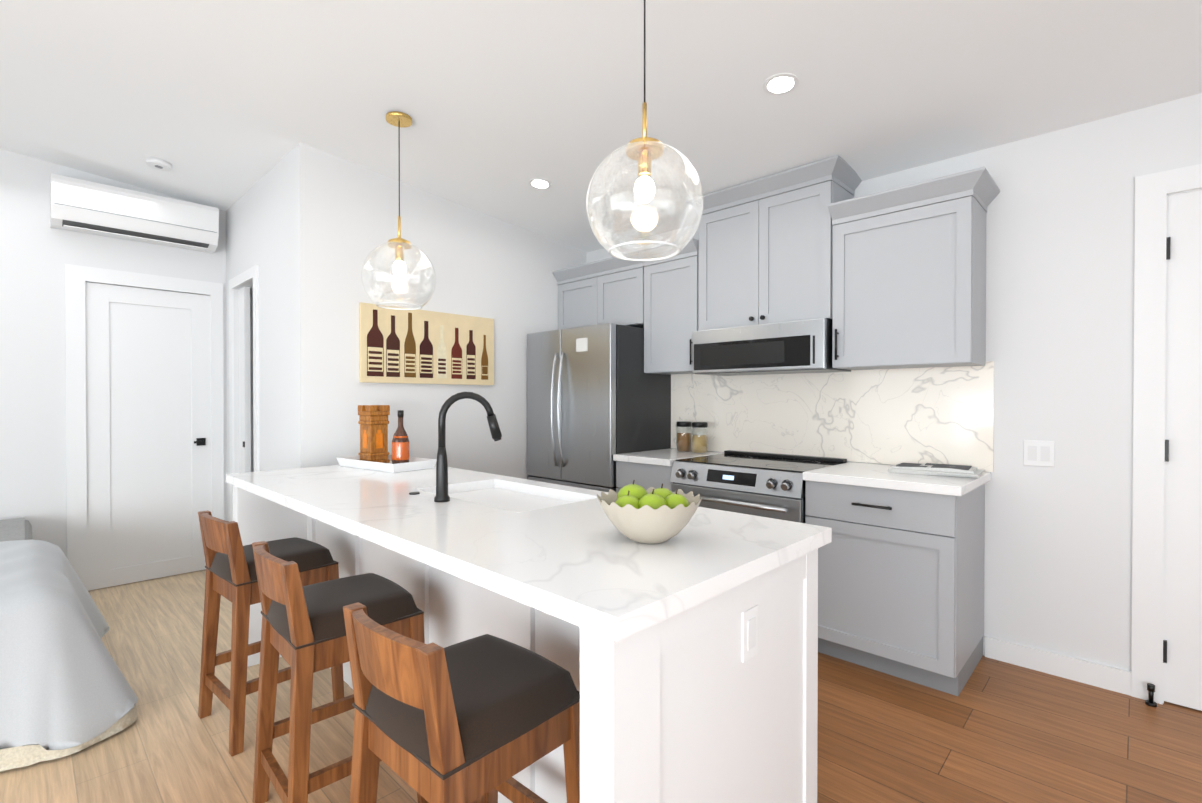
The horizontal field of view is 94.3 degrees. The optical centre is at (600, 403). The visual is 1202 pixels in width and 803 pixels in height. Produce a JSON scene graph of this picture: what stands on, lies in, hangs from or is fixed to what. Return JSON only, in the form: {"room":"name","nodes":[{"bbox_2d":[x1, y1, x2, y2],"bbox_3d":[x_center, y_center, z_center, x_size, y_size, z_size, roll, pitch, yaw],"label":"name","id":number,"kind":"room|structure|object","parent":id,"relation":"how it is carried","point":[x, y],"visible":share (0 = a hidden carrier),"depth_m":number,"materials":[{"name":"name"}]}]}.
{"room":"kitchen","nodes":[
{"label":"kitchen","id":0,"kind":"room"},
{"bbox_2d":[0,148,253,556],"bbox_3d":[-4.049,-0.377,3.072,0.120,3.250,5.590,0,1,44],"label":"wall","id":1,"kind":"structure","parent":0,"point":[37,253],"depth_m":3.52,"materials":[{"name":"paint"}]},
{"bbox_2d":[50,173,218,252],"bbox_3d":[-3.126,-1.264,3.780,0.214,0.298,0.860,0,1,44],"label":"air conditioner","id":2,"kind":"object","parent":1,"relation":"attached to","point":[84,206],"visible":1,"depth_m":3.69,"materials":[{"name":"plastic"}]},
{"bbox_2d":[65,264,223,590],"bbox_3d":[-3.186,0.169,3.940,0.165,2.145,0.860,0,1,44],"label":"door","id":3,"kind":"structure","parent":1,"relation":"attached to","point":[145,425],"depth_m":3.88,"materials":[{"name":"paint"}]},
{"bbox_2d":[226,149,293,521],"bbox_3d":[-2.260,-0.382,3.754,1.510,3.250,0.120,0,1,44],"label":"wall","id":4,"kind":"structure","parent":0,"point":[274,223],"depth_m":3.50,"materials":[{"name":"paint"}]},
{"bbox_2d":[229,265,259,520],"bbox_3d":[-2.472,0.166,3.914,0.690,2.150,0.081,0,1,44],"label":"door frame","id":5,"kind":"structure","parent":4,"relation":"attached to","point":[251,273],"depth_m":4.01,"materials":[{"name":"paint"}]},
{"bbox_2d":[293,143,585,478],"bbox_3d":[-0.940,-0.384,3.950,0.120,3.250,2.233,0,1,44],"label":"wall","id":6,"kind":"structure","parent":0,"point":[345,224],"depth_m":3.56,"materials":[{"name":"paint"}]},
{"bbox_2d":[359,302,493,384],"bbox_3d":[-1.106,-0.369,3.667,0.031,0.475,0.950,0,1,44],"label":"framed picture","id":7,"kind":"object","parent":6,"relation":"attached to","point":[415,346],"visible":1,"depth_m":3.60,"materials":[{"name":"beige paper"}]},
{"bbox_2d":[0,569,1201,802],"bbox_3d":[-0.997,1.295,1.000,7.770,0.060,7.180,0,1,44],"label":"floor","id":8,"kind":"structure","parent":0,"point":[998,731],"depth_m":2.09,"materials":[{"name":"brown wood"}]},
{"bbox_2d":[0,517,137,771],"bbox_3d":[-3.326,0.964,2.027,2.167,0.585,2.331,0,1,44],"label":"bed","id":9,"kind":"object","parent":8,"relation":"on","point":[66,689],"visible":1,"depth_m":2.04,"materials":[{"name":"white fabric"}]},
{"bbox_2d":[198,510,343,755],"bbox_3d":[-1.346,0.838,2.254,0.398,0.834,0.434,0,1,40],"label":"stool","id":10,"kind":"object","parent":8,"relation":"on","point":[231,574],"visible":0.81,"depth_m":2.13,"materials":[{"name":"brown wood"}]},
{"bbox_2d":[252,541,428,802],"bbox_3d":[-0.826,0.842,1.751,0.412,0.834,0.440,0,1,44],"label":"stool","id":11,"kind":"object","parent":8,"relation":"on","point":[303,632],"visible":0.83,"depth_m":1.62,"materials":[{"name":"brown wood"}]},
{"bbox_2d":[343,602,579,802],"bbox_3d":[-0.300,0.846,1.237,0.412,0.834,0.440,0,1,44],"label":"stool","id":12,"kind":"object","parent":8,"relation":"on","point":[485,718],"visible":1,"depth_m":1.13,"materials":[{"name":"brown wood"}]},
{"bbox_2d":[233,485,823,802],"bbox_3d":[-0.577,0.819,2.115,2.473,0.876,0.845,0,1,44],"label":"kitchen island","id":13,"kind":"object","parent":8,"relation":"on","point":[686,656],"depth_m":1.31,"materials":[{"name":"wood"}]},
{"bbox_2d":[226,465,831,644],"bbox_3d":[-0.578,0.361,2.116,2.535,0.040,0.890,0,1,44],"label":"island countertop","id":14,"kind":"structure","parent":13,"relation":"on","point":[567,561],"depth_m":1.43,"materials":[{"name":"white stone"}]},
{"bbox_2d":[337,405,436,472],"bbox_3d":[-1.136,0.171,2.944,0.518,0.326,0.258,0,1,36],"label":"tray","id":15,"kind":"object","parent":14,"relation":"on","point":[373,422],"visible":1,"depth_m":2.98,"materials":[{"name":"ceramic"}]},
{"bbox_2d":[434,392,501,501],"bbox_3d":[-0.488,0.148,2.015,0.149,0.385,0.232,0,1,44],"label":"faucet","id":16,"kind":"object","parent":14,"relation":"on","point":[442,495],"visible":1,"depth_m":1.95,"materials":[{"name":"black metal"}]},
{"bbox_2d":[448,485,573,508],"bbox_3d":[-0.372,0.480,2.140,0.704,0.224,0.414,0,1,44],"label":"sink","id":17,"kind":"object","parent":14,"relation":"in","point":[492,494],"depth_m":2.26,"materials":[{"name":"white ceramic"}]},
{"bbox_2d":[597,480,702,543],"bbox_3d":[0.123,0.272,1.419,0.270,0.147,0.270,0,1,44],"label":"fruit bowl","id":18,"kind":"object","parent":14,"relation":"on","point":[639,513],"visible":1,"depth_m":1.35,"materials":[{"name":"beige ceramic"}]},
{"bbox_2d":[527,323,670,491],"bbox_3d":[-0.048,0.355,4.134,0.868,1.770,0.717,0,1,44],"label":"fridge","id":19,"kind":"object","parent":8,"relation":"on","point":[597,397],"visible":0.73,"depth_m":3.85,"materials":[{"name":"silver metal"}]},
{"bbox_2d":[613,448,723,492],"bbox_3d":[0.467,0.786,3.703,0.462,0.915,0.640,0,1,44],"label":"base cabinet","id":20,"kind":"object","parent":8,"relation":"on","point":[645,470],"visible":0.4,"depth_m":3.51,"materials":[{"name":"wood"}]},
{"bbox_2d":[676,421,691,451],"bbox_3d":[0.573,0.224,3.846,0.106,0.204,0.106,0,1,44],"label":"jar","id":21,"kind":"object","parent":20,"relation":"on","point":[683,442],"visible":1,"depth_m":3.81,"materials":[{"name":"clear glass"}]},
{"bbox_2d":[692,422,707,452],"bbox_3d":[0.663,0.225,3.745,0.106,0.204,0.106,0,1,44],"label":"jar","id":22,"kind":"object","parent":20,"relation":"on","point":[699,443],"visible":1,"depth_m":3.71,"materials":[{"name":"clear glass"}]},
{"bbox_2d":[670,450,846,522],"bbox_3d":[0.896,0.781,3.234,0.798,0.932,0.697,0,1,44],"label":"range","id":23,"kind":"object","parent":8,"relation":"on","point":[770,485],"visible":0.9,"depth_m":3.02,"materials":[{"name":"silver metal"}]},
{"bbox_2d":[803,462,990,695],"bbox_3d":[1.452,0.793,2.745,0.670,0.915,0.651,0,1,44],"label":"base cabinet","id":24,"kind":"object","parent":8,"relation":"on","point":[900,575],"visible":0.92,"depth_m":2.52,"materials":[{"name":"wood"}]},
{"bbox_2d":[888,463,984,477],"bbox_3d":[1.631,0.318,2.730,0.399,0.035,0.288,0,1,38],"label":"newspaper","id":25,"kind":"object","parent":24,"relation":"on","point":[943,470],"visible":0.96,"depth_m":2.65,"materials":[{"name":"paper"}]},
{"bbox_2d":[1145,683,1156,706],"bbox_3d":[2.292,1.212,2.323,0.036,0.085,0.036,0,1,44],"label":"door stop","id":26,"kind":"object","parent":8,"relation":"on","point":[1150,702],"visible":0.96,"depth_m":2.32,"materials":[{"name":"black metal"}]},
{"bbox_2d":[0,0,1201,252],"bbox_3d":[-0.997,-1.574,0.977,7.770,0.710,7.180,0,1,44],"label":"ceiling","id":27,"kind":"structure","parent":0,"point":[222,104],"depth_m":2.44,"materials":[{"name":"paint"}]},
{"bbox_2d":[146,157,171,170],"bbox_3d":[-2.732,-1.481,3.446,0.124,0.040,0.126,0,1,44],"label":"smoke detector","id":28,"kind":"object","parent":27,"relation":"attached to","point":[157,163],"visible":1,"depth_m":3.42,"materials":[{"name":"paint"}]},
{"bbox_2d":[361,111,435,309],"bbox_3d":[-1.006,-0.957,2.781,0.352,0.944,0.352,0,1,44],"label":"pendant light","id":29,"kind":"object","parent":27,"relation":"hanging from","point":[399,245],"visible":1,"depth_m":2.76,"materials":[{"name":"clear glass"}]},
{"bbox_2d":[528,178,551,188],"bbox_3d":[-0.375,-1.355,3.433,0.144,0.016,0.144,0,1,44],"label":"recessed light","id":30,"kind":"object","parent":27,"relation":"in","point":[539,183],"visible":1,"depth_m":3.42,"materials":[{"name":"paint"}]},
{"bbox_2d":[586,0,703,260],"bbox_3d":[0.132,-0.939,1.685,0.352,0.962,0.352,0,1,44],"label":"pendant light","id":31,"kind":"object","parent":27,"relation":"hanging from","point":[644,150],"visible":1,"depth_m":1.66,"materials":[{"name":"clear glass"}]},
{"bbox_2d":[763,73,798,94],"bbox_3d":[0.757,-1.346,2.350,0.144,0.016,0.144,0,1,44],"label":"recessed light","id":32,"kind":"object","parent":27,"relation":"in","point":[781,84],"visible":1,"depth_m":2.34,"materials":[{"name":"paint"}]},
{"bbox_2d":[586,93,1201,670],"bbox_3d":[1.406,-0.379,3.322,4.370,3.250,0.120,0,1,44],"label":"wall","id":33,"kind":"structure","parent":0,"point":[1060,240],"depth_m":2.55,"materials":[{"name":"paint"}]},
{"bbox_2d":[552,251,643,329],"bbox_3d":[0.066,-0.805,4.256,0.887,0.487,0.380,0,1,44],"label":"upper cabinet","id":34,"kind":"object","parent":33,"relation":"attached to","point":[608,290],"visible":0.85,"depth_m":4.12,"materials":[{"name":"grey wood"}]},
{"bbox_2d":[639,238,698,374],"bbox_3d":[0.547,-0.629,3.794,0.441,0.832,0.380,0,1,44],"label":"upper cabinet","id":35,"kind":"object","parent":33,"relation":"attached to","point":[671,295],"visible":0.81,"depth_m":3.70,"materials":[{"name":"grey wood"}]},
{"bbox_2d":[686,155,861,330],"bbox_3d":[1.012,-0.874,3.344,0.948,0.829,0.380,0,1,44],"label":"upper cabinet","id":36,"kind":"object","parent":33,"relation":"attached to","point":[766,250],"visible":0.88,"depth_m":3.19,"materials":[{"name":"grey wood"}]},
{"bbox_2d":[693,318,850,375],"bbox_3d":[1.001,-0.321,3.342,0.830,0.270,0.382,0,1,44],"label":"microwave","id":37,"kind":"object","parent":36,"relation":"attached to","point":[799,346],"visible":0.96,"depth_m":3.16,"materials":[{"name":"silver metal"}]},
{"bbox_2d":[671,361,993,471],"bbox_3d":[1.216,0.057,3.417,1.970,0.543,0.011,0,1,44],"label":"backsplash","id":38,"kind":"structure","parent":33,"relation":"attached to","point":[940,415],"depth_m":3.19,"materials":[{"name":"stone"}]},
{"bbox_2d":[828,166,999,369],"bbox_3d":[1.563,-0.616,2.815,0.682,0.852,0.380,0,1,44],"label":"upper cabinet","id":39,"kind":"object","parent":33,"relation":"attached to","point":[909,276],"visible":1,"depth_m":2.70,"materials":[{"name":"grey wood"}]},
{"bbox_2d":[1024,440,1053,466],"bbox_3d":[2.052,0.232,2.614,0.114,0.120,0.009,0,1,44],"label":"double light switch","id":40,"kind":"object","parent":33,"relation":"attached to","point":[1038,453],"visible":1,"depth_m":2.61,"materials":[{"name":"plastic"}]},
{"bbox_2d":[985,636,1130,695],"bbox_3d":[2.092,1.202,2.582,0.525,0.100,0.014,0,1,44],"label":"baseboard","id":41,"kind":"structure","parent":33,"relation":"attached to","point":[1087,672],"depth_m":2.55,"materials":[{"name":"paint"}]},
{"bbox_2d":[1131,164,1201,710],"bbox_3d":[2.682,0.146,2.085,1.000,2.220,0.138,0,1,44],"label":"door","id":42,"kind":"structure","parent":33,"relation":"attached to","point":[1166,658],"depth_m":2.32,"materials":[{"name":"paint"}]}
]}

